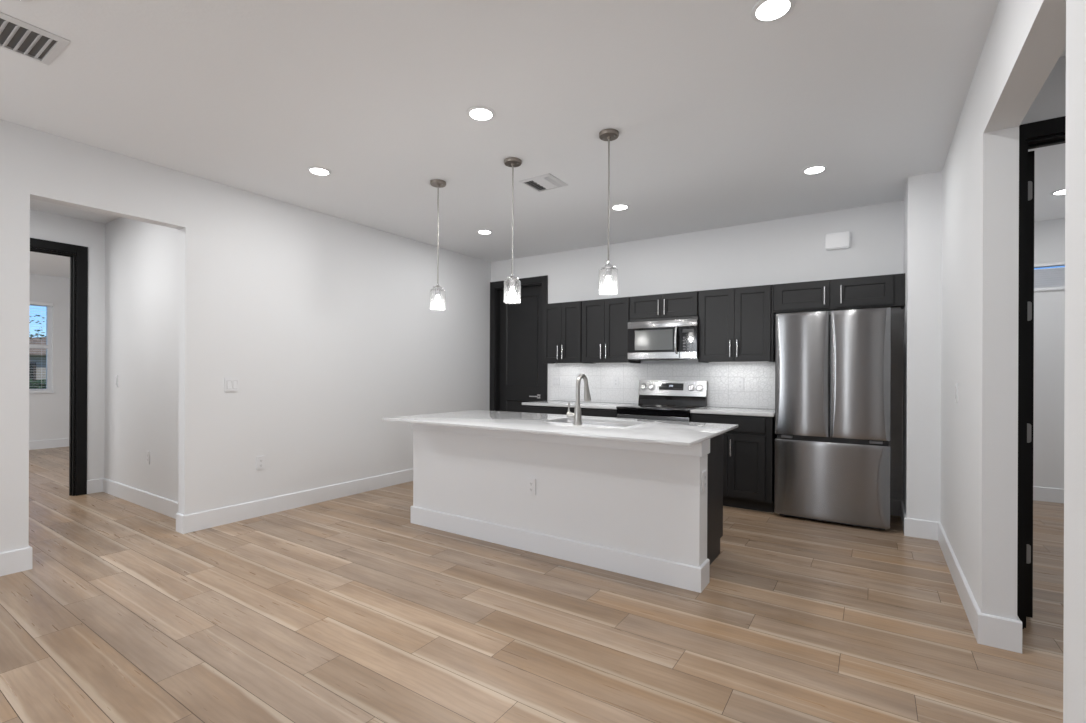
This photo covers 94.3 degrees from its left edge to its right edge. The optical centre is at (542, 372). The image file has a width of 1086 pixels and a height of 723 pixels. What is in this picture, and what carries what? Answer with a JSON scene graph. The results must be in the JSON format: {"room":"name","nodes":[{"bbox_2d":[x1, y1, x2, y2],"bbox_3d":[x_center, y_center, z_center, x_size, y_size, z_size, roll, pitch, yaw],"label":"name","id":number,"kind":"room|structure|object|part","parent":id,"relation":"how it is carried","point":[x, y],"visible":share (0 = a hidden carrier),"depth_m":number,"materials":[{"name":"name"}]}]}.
{"room":"open-plan kitchen","nodes":[
{"label":"open-plan kitchen","id":0,"kind":"room"},
{"bbox_2d":[29,274,69,440],"bbox_3d":[-8.822,-0.178,7.288,0.150,2.823,5.700,0,0,33],"label":"wall","id":1,"kind":"structure","parent":0,"point":[48,412],"depth_m":8.32,"materials":[{"name":"white paint"}]},
{"bbox_2d":[29,304,54,393],"bbox_3d":[-8.376,-0.407,7.911,0.130,1.485,1.010,0,0,33],"label":"window","id":2,"kind":"structure","parent":1,"relation":"in","point":[47,346],"depth_m":8.29,"materials":[{"name":"white plastic"}]},
{"bbox_2d":[29,301,52,391],"bbox_3d":[-8.348,-0.418,7.893,0.055,1.459,0.962,0,0,33],"label":"window blind","id":3,"kind":"object","parent":2,"relation":"attached to","point":[32,303],"visible":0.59,"depth_m":8.17,"materials":[{"name":"white plastic"}]},
{"bbox_3d":[-8.350,0.325,7.892,0.060,0.021,1.010,0,0,33],"label":"sill","id":4,"kind":"part","parent":2,"relation":"part of","materials":[{"name":"white paint"}]},
{"bbox_2d":[29,438,68,449],"bbox_3d":[-6.926,1.171,6.040,4.399,0.142,5.500,0,0,33],"label":"baseboard","id":5,"kind":"structure","parent":1,"relation":"attached to","point":[64,442],"depth_m":8.25,"materials":[{"name":"white paint"}]},
{"bbox_2d":[30,209,104,479],"bbox_3d":[-5.034,-0.162,4.801,0.115,2.823,5.500,0,0,33],"label":"wall","id":6,"kind":"structure","parent":0,"point":[43,225],"depth_m":5.23,"materials":[{"name":"white paint"}]},
{"bbox_2d":[30,238,87,495],"bbox_3d":[-5.022,-0.024,4.806,0.140,2.546,0.998,0,0,33],"label":"trim","id":7,"kind":"structure","parent":6,"relation":"attached to","point":[78,259],"depth_m":5.13,"materials":[{"name":"black paint"}]},
{"bbox_2d":[87,478,102,493],"bbox_3d":[-5.560,1.176,3.889,0.015,0.142,3.404,0,0,33],"label":"baseboard","id":8,"kind":"structure","parent":6,"relation":"attached to","point":[94,485],"depth_m":5.24,"materials":[{"name":"white paint"}]},
{"bbox_2d":[104,217,178,501],"bbox_3d":[-3.742,-0.157,4.804,2.271,2.823,0.115,0,0,33],"label":"wall","id":9,"kind":"structure","parent":0,"point":[142,258],"depth_m":4.79,"materials":[{"name":"white paint"}]},
{"bbox_2d":[103,478,177,518],"bbox_3d":[-3.735,1.184,4.718,2.156,0.142,0.015,0,0,33],"label":"baseboard","id":10,"kind":"structure","parent":9,"relation":"attached to","point":[162,505],"depth_m":4.72,"materials":[{"name":"white paint"}]},
{"bbox_2d":[146,451,149,463],"bbox_3d":[-3.669,0.787,4.678,0.072,0.118,0.010,0,0,33],"label":"wall socket","id":11,"kind":"object","parent":9,"relation":"attached to","point":[147,452],"visible":1,"depth_m":4.67,"materials":[{"name":"white plastic"}]},
{"bbox_2d":[0,119,490,552],"bbox_3d":[-3.260,-0.155,3.365,0.116,2.823,9.246,0,0,33],"label":"wall","id":12,"kind":"structure","parent":0,"point":[326,325],"depth_m":4.46,"materials":[{"name":"white paint"}]},
{"bbox_2d":[0,468,412,575],"bbox_3d":[-3.292,1.185,3.310,0.130,0.142,9.126,0,0,33],"label":"baseboard","id":13,"kind":"structure","parent":12,"relation":"attached to","point":[18,560],"depth_m":4.42,"materials":[{"name":"white paint"}]},
{"bbox_2d":[224,378,238,391],"bbox_3d":[-2.614,0.101,4.233,0.013,0.118,0.118,0,0,33],"label":"light switch","id":14,"kind":"object","parent":12,"relation":"attached to","point":[230,384],"visible":1,"depth_m":4.23,"materials":[{"name":"white plastic"}]},
{"bbox_2d":[256,456,264,469],"bbox_3d":[-2.486,0.794,4.435,0.010,0.118,0.072,0,0,33],"label":"wall socket","id":15,"kind":"object","parent":12,"relation":"attached to","point":[260,460],"visible":1,"depth_m":4.43,"materials":[{"name":"white plastic"}]},
{"bbox_2d":[0,447,1063,722],"bbox_3d":[-2.186,1.291,3.466,15.450,0.060,10.800,0,0,33],"label":"floor","id":16,"kind":"structure","parent":0,"point":[347,609],"depth_m":2.49,"materials":[{"name":"brown wood"}]},
{"bbox_2d":[410,423,722,592],"bbox_3d":[0.135,0.829,3.937,2.432,0.883,0.859,0,0,33],"label":"kitchen island","id":17,"kind":"object","parent":16,"relation":"on","point":[641,510],"visible":0.87,"depth_m":3.41,"materials":[{"name":"white paint"}]},
{"bbox_2d":[527,478,535,494],"bbox_3d":[-0.082,0.809,3.579,0.072,0.118,0.010,0,0,33],"label":"wall socket","id":18,"kind":"object","parent":17,"relation":"attached to","point":[531,482],"visible":1,"depth_m":3.57,"materials":[{"name":"white plastic"}]},
{"bbox_3d":[-0.052,1.199,3.654,2.430,0.142,0.179,0,0,33],"label":"moulding","id":19,"kind":"part","parent":17,"relation":"part of","materials":[{"name":"white paint"}]},
{"bbox_2d":[383,410,737,445],"bbox_3d":[0.062,0.376,3.807,2.457,0.020,1.139,0,0,33],"label":"island countertop","id":20,"kind":"structure","parent":17,"relation":"on","point":[680,433],"depth_m":3.47,"materials":[{"name":"white stone"}]},
{"bbox_2d":[567,374,590,424],"bbox_3d":[0.262,0.186,3.617,0.113,0.361,0.201,0,0,33],"label":"faucet","id":21,"kind":"object","parent":20,"relation":"on","point":[576,415],"visible":1,"depth_m":3.54,"materials":[{"name":"silver metal"}]},
{"bbox_3d":[0.203,0.266,3.572,0.065,0.110,0.045,0,0,33],"label":"lever","id":22,"kind":"part","parent":21,"relation":"part of","materials":[{"name":"silver metal"}]},
{"bbox_3d":[0.280,0.121,3.598,0.030,0.231,0.158,0,0,33],"label":"spout","id":23,"kind":"part","parent":21,"relation":"part of","materials":[{"name":"silver metal"}]},
{"bbox_2d":[557,420,637,426],"bbox_3d":[0.385,0.497,3.777,0.726,0.218,0.426,0,0,33],"label":"sink","id":24,"kind":"object","parent":20,"relation":"in","point":[564,421],"visible":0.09,"depth_m":3.95,"materials":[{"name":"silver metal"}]},
{"bbox_3d":[-0.049,0.435,3.654,2.432,0.096,0.180,0,0,33],"label":"moulding","id":25,"kind":"part","parent":17,"relation":"part of","materials":[{"name":"white paint"}]},
{"bbox_2d":[702,470,706,491],"bbox_3d":[0.961,0.644,2.998,0.010,0.118,0.072,0,0,33],"label":"wall socket","id":26,"kind":"object","parent":17,"relation":"attached to","point":[704,473],"visible":1,"depth_m":2.99,"materials":[{"name":"white plastic"}]},
{"bbox_2d":[526,405,616,417],"bbox_3d":[0.447,0.830,5.917,1.198,0.884,0.664,0,0,33],"label":"base cabinet","id":27,"kind":"object","parent":16,"relation":"on","point":[529,408],"visible":0.02,"depth_m":5.68,"materials":[{"name":"black paint"}]},
{"bbox_3d":[0.046,0.470,5.842,0.587,0.132,0.019,0,0,33],"label":"drawer","id":28,"kind":"part","parent":27,"relation":"part of","materials":[{"name":"black paint"}]},
{"bbox_2d":[522,400,634,408],"bbox_3d":[0.438,0.372,5.928,1.236,0.030,0.640,0,0,33],"label":"countertop","id":29,"kind":"structure","parent":27,"relation":"on","point":[556,403],"depth_m":5.82,"materials":[{"name":"white stone"}]},
{"bbox_3d":[0.540,0.472,5.518,0.587,0.132,0.019,0,0,33],"label":"drawer","id":30,"kind":"part","parent":27,"relation":"part of","materials":[{"name":"black paint"}]},
{"bbox_2d":[616,380,707,421],"bbox_3d":[1.258,0.681,5.344,0.772,1.189,0.710,0,0,33],"label":"electric range","id":31,"kind":"object","parent":16,"relation":"on","point":[668,400],"visible":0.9,"depth_m":5.45,"materials":[{"name":"silver metal"}]},
{"bbox_2d":[616,404,705,411],"bbox_3d":[1.256,0.369,5.338,0.772,0.025,0.597,0,0,33],"label":"cooktop","id":32,"kind":"object","parent":31,"relation":"in","point":[634,407],"depth_m":5.22,"materials":[{"name":"black"}]},
{"bbox_3d":[1.437,0.171,5.610,0.768,0.168,0.070,0,0,33],"label":"control panel","id":33,"kind":"part","parent":31,"relation":"part of","materials":[{"name":"silver metal"}]},
{"bbox_3d":[1.681,0.165,5.407,0.066,0.066,0.036,0,0,33],"label":"knob","id":34,"kind":"part","parent":31,"relation":"part of","materials":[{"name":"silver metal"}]},
{"bbox_2d":[691,413,776,512],"bbox_3d":[1.905,0.836,4.959,0.733,0.884,0.664,0,0,33],"label":"base cabinet","id":35,"kind":"object","parent":16,"relation":"on","point":[749,448],"visible":0.55,"depth_m":4.64,"materials":[{"name":"black paint"}]},
{"bbox_3d":[1.594,0.863,4.825,0.340,0.578,0.019,0,0,33],"label":"door","id":36,"kind":"part","parent":35,"relation":"part of","materials":[{"name":"black paint"}]},
{"bbox_3d":[1.731,0.477,4.735,0.665,0.132,0.019,0,0,33],"label":"drawer","id":37,"kind":"part","parent":35,"relation":"part of","materials":[{"name":"black paint"}]},
{"bbox_3d":[1.746,0.697,4.690,0.013,0.155,0.038,0,0,33],"label":"handle","id":38,"kind":"part","parent":35,"relation":"part of","materials":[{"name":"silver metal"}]},
{"bbox_2d":[690,406,774,416],"bbox_3d":[1.918,0.378,4.956,0.747,0.030,0.640,0,0,33],"label":"countertop","id":39,"kind":"structure","parent":35,"relation":"on","point":[705,410],"depth_m":4.81,"materials":[{"name":"white stone"}]},
{"bbox_3d":[1.873,0.864,4.641,0.321,0.578,0.019,0,0,33],"label":"door","id":40,"kind":"part","parent":35,"relation":"part of","materials":[{"name":"black paint"}]},
{"bbox_2d":[774,308,890,529],"bbox_3d":[2.577,0.381,4.491,0.846,1.800,0.633,0,0,33],"label":"refrigerator","id":41,"kind":"object","parent":16,"relation":"on","point":[833,368],"visible":1,"depth_m":4.21,"materials":[{"name":"grey metal"}]},
{"bbox_3d":[2.243,0.010,4.370,0.420,1.062,0.062,0,0,33],"label":"door","id":42,"kind":"part","parent":41,"relation":"part of","materials":[{"name":"silver metal"}]},
{"bbox_3d":[2.418,0.916,4.253,0.846,0.660,0.062,0,0,33],"label":"freezer drawer","id":43,"kind":"part","parent":41,"relation":"part of","materials":[{"name":"silver metal"}]},
{"bbox_3d":[2.599,0.012,4.136,0.422,1.062,0.062,0,0,33],"label":"door","id":44,"kind":"part","parent":41,"relation":"part of","materials":[{"name":"silver metal"}]},
{"bbox_2d":[0,0,1065,277],"bbox_3d":[-2.169,-1.622,3.474,15.450,0.120,10.820,0,0,33],"label":"ceiling","id":45,"kind":"structure","parent":0,"point":[718,113],"depth_m":2.91,"materials":[{"name":"white paint"}]},
{"bbox_2d":[13,0,31,1],"bbox_3d":[-2.177,-1.558,2.032,0.172,0.008,0.172,0,0,33],"label":"recessed light","id":46,"kind":"object","parent":45,"relation":"in","point":[13,0],"visible":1,"depth_m":2.10,"materials":[{"name":"white plastic"}]},
{"bbox_2d":[0,12,69,64],"bbox_3d":[-2.534,-1.554,2.207,0.340,0.018,0.612,0,0,33],"label":"ceiling vent","id":47,"kind":"object","parent":45,"relation":"in","point":[17,36],"visible":1,"depth_m":2.37,"materials":[{"name":"white metal"}]},
{"bbox_2d":[307,166,330,175],"bbox_3d":[-1.726,-1.556,3.889,0.172,0.008,0.172,0,0,33],"label":"recessed light","id":48,"kind":"object","parent":45,"relation":"in","point":[316,170],"visible":1,"depth_m":3.87,"materials":[{"name":"white plastic"}]},
{"bbox_2d":[430,179,445,309],"bbox_3d":[-0.858,-1.036,4.112,0.128,1.040,0.128,0,0,33],"label":"pendant lamp","id":49,"kind":"object","parent":45,"relation":"hanging from","point":[438,183],"visible":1,"depth_m":4.11,"materials":[{"name":"silver metal"}]},
{"bbox_3d":[-0.859,-0.585,4.112,0.058,0.095,0.058,0,0,33],"label":"bulb","id":50,"kind":"part","parent":49,"relation":"part of","materials":[{"name":"white glass"}]},
{"bbox_3d":[-0.857,-1.117,4.112,0.010,0.810,0.011,0,0,33],"label":"stem","id":51,"kind":"part","parent":49,"relation":"part of","materials":[{"name":"silver metal"}]},
{"bbox_3d":[-0.859,-0.600,4.112,0.124,0.166,0.124,0,0,33],"label":"lamp shade","id":52,"kind":"part","parent":49,"relation":"part of","materials":[{"name":"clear glass"}]},
{"bbox_2d":[466,106,494,120],"bbox_3d":[-0.371,-1.550,3.018,0.172,0.008,0.172,0,0,33],"label":"recessed light","id":53,"kind":"object","parent":45,"relation":"in","point":[479,113],"visible":1,"depth_m":3.00,"materials":[{"name":"white plastic"}]},
{"bbox_2d":[477,229,491,233],"bbox_3d":[-0.643,-1.551,5.552,0.172,0.008,0.172,0,0,33],"label":"recessed light","id":54,"kind":"object","parent":45,"relation":"in","point":[483,231],"visible":1,"depth_m":5.52,"materials":[{"name":"white plastic"}]},
{"bbox_2d":[504,157,521,303],"bbox_3d":[-0.223,-1.034,3.693,0.128,1.040,0.128,0,0,33],"label":"pendant lamp","id":55,"kind":"object","parent":45,"relation":"hanging from","point":[512,162],"visible":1,"depth_m":3.68,"materials":[{"name":"silver metal"}]},
{"bbox_3d":[-0.225,-0.582,3.693,0.058,0.095,0.058,0,0,33],"label":"bulb","id":56,"kind":"part","parent":55,"relation":"part of","materials":[{"name":"white glass"}]},
{"bbox_3d":[-0.225,-0.597,3.693,0.124,0.166,0.124,0,0,33],"label":"lamp shade","id":57,"kind":"part","parent":55,"relation":"part of","materials":[{"name":"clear glass"}]},
{"bbox_3d":[-0.223,-1.114,3.693,0.010,0.810,0.011,0,0,33],"label":"stem","id":58,"kind":"part","parent":55,"relation":"part of","materials":[{"name":"silver metal"}]},
{"bbox_2d":[518,173,567,191],"bbox_3d":[0.004,-1.546,4.122,0.296,0.014,0.292,0,0,33],"label":"ceiling vent","id":59,"kind":"object","parent":45,"relation":"in","point":[544,182],"visible":1,"depth_m":4.10,"materials":[{"name":"white metal"}]},
{"bbox_2d":[599,129,618,294],"bbox_3d":[0.425,-1.031,3.262,0.128,1.040,0.128,0,0,33],"label":"pendant lamp","id":60,"kind":"object","parent":45,"relation":"hanging from","point":[608,135],"visible":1,"depth_m":3.25,"materials":[{"name":"silver metal"}]},
{"bbox_3d":[0.423,-0.594,3.262,0.124,0.166,0.124,0,0,33],"label":"lamp shade","id":61,"kind":"part","parent":60,"relation":"part of","materials":[{"name":"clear glass"}]},
{"bbox_3d":[0.423,-0.580,3.262,0.058,0.095,0.058,0,0,33],"label":"bulb","id":62,"kind":"part","parent":60,"relation":"part of","materials":[{"name":"white glass"}]},
{"bbox_3d":[0.425,-1.111,3.262,0.010,0.810,0.011,0,0,33],"label":"stem","id":63,"kind":"part","parent":60,"relation":"part of","materials":[{"name":"silver metal"}]},
{"bbox_2d":[611,204,628,209],"bbox_3d":[0.719,-1.546,4.702,0.172,0.008,0.172,0,0,33],"label":"recessed light","id":64,"kind":"object","parent":45,"relation":"in","point":[616,206],"visible":1,"depth_m":4.69,"materials":[{"name":"white plastic"}]},
{"bbox_2d":[751,0,794,22],"bbox_3d":[0.976,-1.545,2.138,0.172,0.008,0.172,0,0,33],"label":"recessed light","id":65,"kind":"object","parent":45,"relation":"in","point":[763,11],"visible":1,"depth_m":2.14,"materials":[{"name":"white plastic"}]},
{"bbox_2d":[802,165,826,173],"bbox_3d":[2.062,-1.540,3.824,0.172,0.008,0.172,0,0,33],"label":"recessed light","id":66,"kind":"object","parent":45,"relation":"in","point":[814,169],"visible":1,"depth_m":3.81,"materials":[{"name":"white plastic"}]},
{"bbox_2d":[1050,189,1064,194],"bbox_3d":[4.408,-1.531,4.253,0.172,0.008,0.172,0,0,33],"label":"recessed light","id":67,"kind":"object","parent":45,"relation":"in","point":[1061,191],"visible":0.51,"depth_m":4.27,"materials":[{"name":"white plastic"}]},
{"bbox_2d":[491,200,903,499],"bbox_3d":[1.417,-0.136,5.764,5.070,2.823,0.140,0,0,33],"label":"wall","id":68,"kind":"structure","parent":0,"point":[792,249],"depth_m":5.21,"materials":[{"name":"white paint"}]},
{"bbox_2d":[490,275,547,410],"bbox_3d":[-0.307,-0.001,6.885,0.957,2.539,0.158,0,0,33],"label":"trim","id":69,"kind":"structure","parent":68,"relation":"attached to","point":[495,287],"depth_m":7.04,"materials":[{"name":"black paint"}]},
{"bbox_2d":[499,285,541,411],"bbox_3d":[-0.303,0.045,6.892,0.755,2.427,0.092,0,0,33],"label":"door","id":70,"kind":"structure","parent":68,"relation":"in","point":[520,324],"depth_m":6.92,"materials":[{"name":"black paint"}]},
{"bbox_2d":[543,301,590,363],"bbox_3d":[0.301,-0.481,6.189,0.546,0.734,0.376,0,0,33],"label":"upper cabinet","id":71,"kind":"object","parent":68,"relation":"attached to","point":[562,322],"visible":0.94,"depth_m":6.05,"materials":[{"name":"black paint"}]},
{"bbox_3d":[0.112,-0.482,6.145,0.264,0.712,0.019,0,0,33],"label":"door","id":72,"kind":"part","parent":71,"relation":"part of","materials":[{"name":"black paint"}]},
{"bbox_3d":[0.336,-0.482,5.998,0.264,0.712,0.019,0,0,33],"label":"door","id":73,"kind":"part","parent":71,"relation":"part of","materials":[{"name":"black paint"}]},
{"bbox_2d":[582,297,640,363],"bbox_3d":[0.783,-0.479,5.872,0.604,0.734,0.376,0,0,33],"label":"upper cabinet","id":74,"kind":"object","parent":68,"relation":"attached to","point":[604,321],"visible":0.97,"depth_m":5.73,"materials":[{"name":"black paint"}]},
{"bbox_3d":[0.583,-0.481,5.837,0.293,0.712,0.019,0,0,33],"label":"door","id":75,"kind":"part","parent":74,"relation":"part of","materials":[{"name":"black paint"}]},
{"bbox_3d":[0.831,-0.480,5.674,0.293,0.712,0.019,0,0,33],"label":"door","id":76,"kind":"part","parent":74,"relation":"part of","materials":[{"name":"black paint"}]},
{"bbox_2d":[551,362,774,408],"bbox_3d":[1.235,0.125,5.794,2.714,0.468,0.008,0,0,33],"label":"tile backsplash","id":77,"kind":"structure","parent":68,"relation":"attached to","point":[759,377],"depth_m":5.65,"materials":[{"name":"white tile"}]},
{"bbox_2d":[737,378,743,389],"bbox_3d":[2.055,0.118,5.244,0.072,0.118,0.010,0,0,33],"label":"wall socket","id":78,"kind":"object","parent":77,"relation":"attached to","point":[740,381],"visible":1,"depth_m":5.24,"materials":[{"name":"white plastic"}]},
{"bbox_2d":[630,291,698,319],"bbox_3d":[1.354,-0.714,5.498,0.752,0.259,0.376,0,0,33],"label":"upper cabinet","id":79,"kind":"object","parent":68,"relation":"attached to","point":[682,304],"visible":0.9,"depth_m":5.35,"materials":[{"name":"black paint"}]},
{"bbox_3d":[1.122,-0.714,5.483,0.367,0.241,0.019,0,0,33],"label":"door","id":80,"kind":"part","parent":79,"relation":"part of","materials":[{"name":"black paint"}]},
{"bbox_2d":[628,316,698,360],"bbox_3d":[1.337,-0.360,5.452,0.759,0.444,0.452,0,0,33],"label":"microwave","id":81,"kind":"object","parent":79,"relation":"attached to","point":[671,338],"visible":0.97,"depth_m":5.30,"materials":[{"name":"silver metal"}]},
{"bbox_3d":[1.180,-0.348,5.377,0.578,0.256,0.040,0,0,33],"label":"door","id":82,"kind":"part","parent":81,"relation":"part of","materials":[{"name":"black glass"}]},
{"bbox_3d":[1.372,-0.340,5.196,0.025,0.292,0.063,0,0,33],"label":"handle","id":83,"kind":"part","parent":81,"relation":"part of","materials":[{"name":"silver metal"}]},
{"bbox_3d":[1.497,-0.347,5.168,0.176,0.256,0.039,0,0,33],"label":"control panel","id":84,"kind":"part","parent":81,"relation":"part of","materials":[{"name":"black glass"}]},
{"bbox_3d":[1.433,-0.713,5.279,0.367,0.241,0.019,0,0,33],"label":"door","id":85,"kind":"part","parent":79,"relation":"part of","materials":[{"name":"black paint"}]},
{"bbox_2d":[698,285,774,362],"bbox_3d":[1.967,-0.474,5.095,0.708,0.734,0.376,0,0,33],"label":"upper cabinet","id":86,"kind":"object","parent":68,"relation":"attached to","point":[736,324],"visible":0.95,"depth_m":4.95,"materials":[{"name":"black paint"}]},
{"bbox_3d":[1.747,-0.476,5.072,0.344,0.712,0.019,0,0,33],"label":"door","id":87,"kind":"part","parent":86,"relation":"part of","materials":[{"name":"black paint"}]},
{"bbox_3d":[1.848,-0.239,4.971,0.013,0.166,0.038,0,0,33],"label":"handle","id":88,"kind":"part","parent":86,"relation":"part of","materials":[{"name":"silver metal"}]},
{"bbox_3d":[1.903,-0.239,4.934,0.013,0.166,0.038,0,0,33],"label":"handle","id":89,"kind":"part","parent":86,"relation":"part of","materials":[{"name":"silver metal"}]},
{"bbox_3d":[2.031,-0.475,4.886,0.327,0.712,0.019,0,0,33],"label":"door","id":90,"kind":"part","parent":86,"relation":"part of","materials":[{"name":"black paint"}]},
{"bbox_2d":[825,231,850,249],"bbox_3d":[2.785,-1.249,4.761,0.212,0.156,0.040,0,0,33],"label":"door chime","id":91,"kind":"object","parent":68,"relation":"attached to","point":[837,240],"visible":1,"depth_m":4.74,"materials":[{"name":"white plastic"}]},
{"bbox_2d":[774,273,904,313],"bbox_3d":[2.691,-0.704,4.620,1.016,0.269,0.376,0,0,33],"label":"upper cabinet","id":92,"kind":"object","parent":68,"relation":"attached to","point":[881,291],"visible":1,"depth_m":4.48,"materials":[{"name":"black paint"}]},
{"bbox_3d":[2.389,-0.709,4.651,0.447,0.241,0.019,0,0,33],"label":"door","id":93,"kind":"part","parent":92,"relation":"part of","materials":[{"name":"black paint"}]},
{"bbox_3d":[2.637,-0.692,4.454,0.013,0.162,0.038,0,0,33],"label":"handle","id":94,"kind":"part","parent":92,"relation":"part of","materials":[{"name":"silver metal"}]},
{"bbox_3d":[2.797,-0.707,4.383,0.416,0.241,0.019,0,0,33],"label":"door","id":95,"kind":"part","parent":92,"relation":"part of","materials":[{"name":"black paint"}]},
{"bbox_2d":[890,499,902,516],"bbox_3d":[1.229,1.204,5.791,4.734,0.142,0.015,0,0,33],"label":"baseboard","id":96,"kind":"structure","parent":68,"relation":"attached to","point":[895,505],"depth_m":4.51,"materials":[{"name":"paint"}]},
{"bbox_2d":[903,0,1085,722],"bbox_3d":[0.853,-0.138,0.592,0.335,2.823,9.126,0,0,33],"label":"wall","id":97,"kind":"structure","parent":0,"point":[960,311],"depth_m":2.37,"materials":[{"name":"white paint"}]},
{"bbox_2d":[954,383,957,402],"bbox_3d":[2.535,0.123,3.091,0.013,0.118,0.072,0,0,33],"label":"light switch","id":98,"kind":"object","parent":97,"relation":"attached to","point":[956,384],"visible":1,"depth_m":3.06,"materials":[{"name":"white plastic"}]},
{"bbox_2d":[901,500,1021,652],"bbox_3d":[0.915,1.203,0.552,0.329,0.142,9.129,0,0,32],"label":"baseboard","id":99,"kind":"structure","parent":97,"relation":"attached to","point":[989,630],"depth_m":2.56,"materials":[{"name":"white paint"}]},
{"bbox_2d":[1020,56,1065,124],"bbox_3d":[3.782,-0.126,1.701,3.345,2.823,0.115,0,0,33],"label":"wall","id":100,"kind":"structure","parent":0,"point":[1050,102],"depth_m":2.48,"materials":[{"name":"white paint"}]},
{"bbox_2d":[1026,151,1034,617],"bbox_3d":[2.727,0.060,2.928,0.039,2.418,0.770,0,0,33],"label":"door","id":101,"kind":"structure","parent":100,"relation":"in","point":[1031,154],"depth_m":2.61,"materials":[{"name":"black paint"}]},
{"bbox_2d":[1017,116,1065,628],"bbox_3d":[2.776,0.020,2.350,0.948,2.522,0.135,0,0,33],"label":"trim","id":102,"kind":"structure","parent":100,"relation":"attached to","point":[1049,132],"depth_m":2.52,"materials":[{"name":"black paint"}]},
{"bbox_2d":[1033,218,1064,488],"bbox_3d":[5.743,-0.118,4.687,3.345,2.823,0.140,0,0,33],"label":"wall","id":103,"kind":"structure","parent":0,"point":[1049,235],"depth_m":5.04,"materials":[{"name":"white paint"}]},
{"bbox_2d":[1033,486,1063,502],"bbox_3d":[5.714,1.222,4.610,3.300,0.142,0.015,0,0,33],"label":"baseboard","id":104,"kind":"structure","parent":103,"relation":"attached to","point":[1046,494],"depth_m":5.04,"materials":[{"name":"white paint"}]},
{"bbox_2d":[1034,265,1064,291],"bbox_3d":[5.315,-0.965,4.946,1.250,0.287,0.140,0,0,33],"label":"window","id":105,"kind":"structure","parent":103,"relation":"in","point":[1061,265],"depth_m":5.04,"materials":[{"name":"white plastic"}]},
{"bbox_2d":[1034,261,1064,289],"bbox_3d":[5.306,-0.972,4.932,1.202,0.268,0.055,0,0,33],"label":"window blind","id":106,"kind":"object","parent":105,"relation":"attached to","point":[1049,278],"visible":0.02,"depth_m":5.07,"materials":[{"name":"white plastic"}]},
{"bbox_3d":[5.303,-0.847,4.928,1.194,0.018,0.037,0,0,33],"label":"rail","id":107,"kind":"part","parent":106,"relation":"part of","materials":[{"name":"white plastic"}]},
{"bbox_3d":[5.298,-0.829,4.921,1.250,0.016,0.080,0,0,33],"label":"sill","id":108,"kind":"part","parent":105,"relation":"part of","materials":[{"name":"white paint"}]},
{"label":"outside","id":109,"kind":"structure","parent":0,"visible":0},
{"bbox_3d":[-27.129,1.359,23.790,48.540,0.100,50.000,0,0,33],"label":"ground","id":110,"kind":"structure","parent":109,"visible":0},
{"bbox_2d":[29,337,45,385],"bbox_3d":[-21.378,-0.193,23.010,5.800,3.050,11.800,0,0,33],"label":"neighbouring house","id":111,"kind":"structure","parent":110,"relation":"on","point":[34,366],"depth_m":20.05,"materials":[{"name":"beige paint"}]},
{"bbox_3d":[-20.529,0.136,19.640,0.020,0.940,0.940,0,0,33],"label":"pane","id":112,"kind":"part","parent":111,"relation":"part of","materials":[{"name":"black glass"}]},
{"bbox_2d":[29,379,45,388],"bbox_3d":[-12.154,0.761,12.465,1.122,1.238,4.621,0,0,33],"label":"hedge","id":113,"kind":"object","parent":110,"relation":"on","point":[42,383],"visible":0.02,"depth_m":12.02,"materials":[{"name":"green plant"}]},
{"bbox_2d":[29,315,45,343],"bbox_3d":[-16.187,-0.965,15.534,1.384,4.740,1.909,0,0,-41],"label":"slender tree","id":114,"kind":"object","parent":110,"relation":"on","point":[31,335],"visible":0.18,"depth_m":15.99,"materials":[{"name":"green plant"}]}
]}

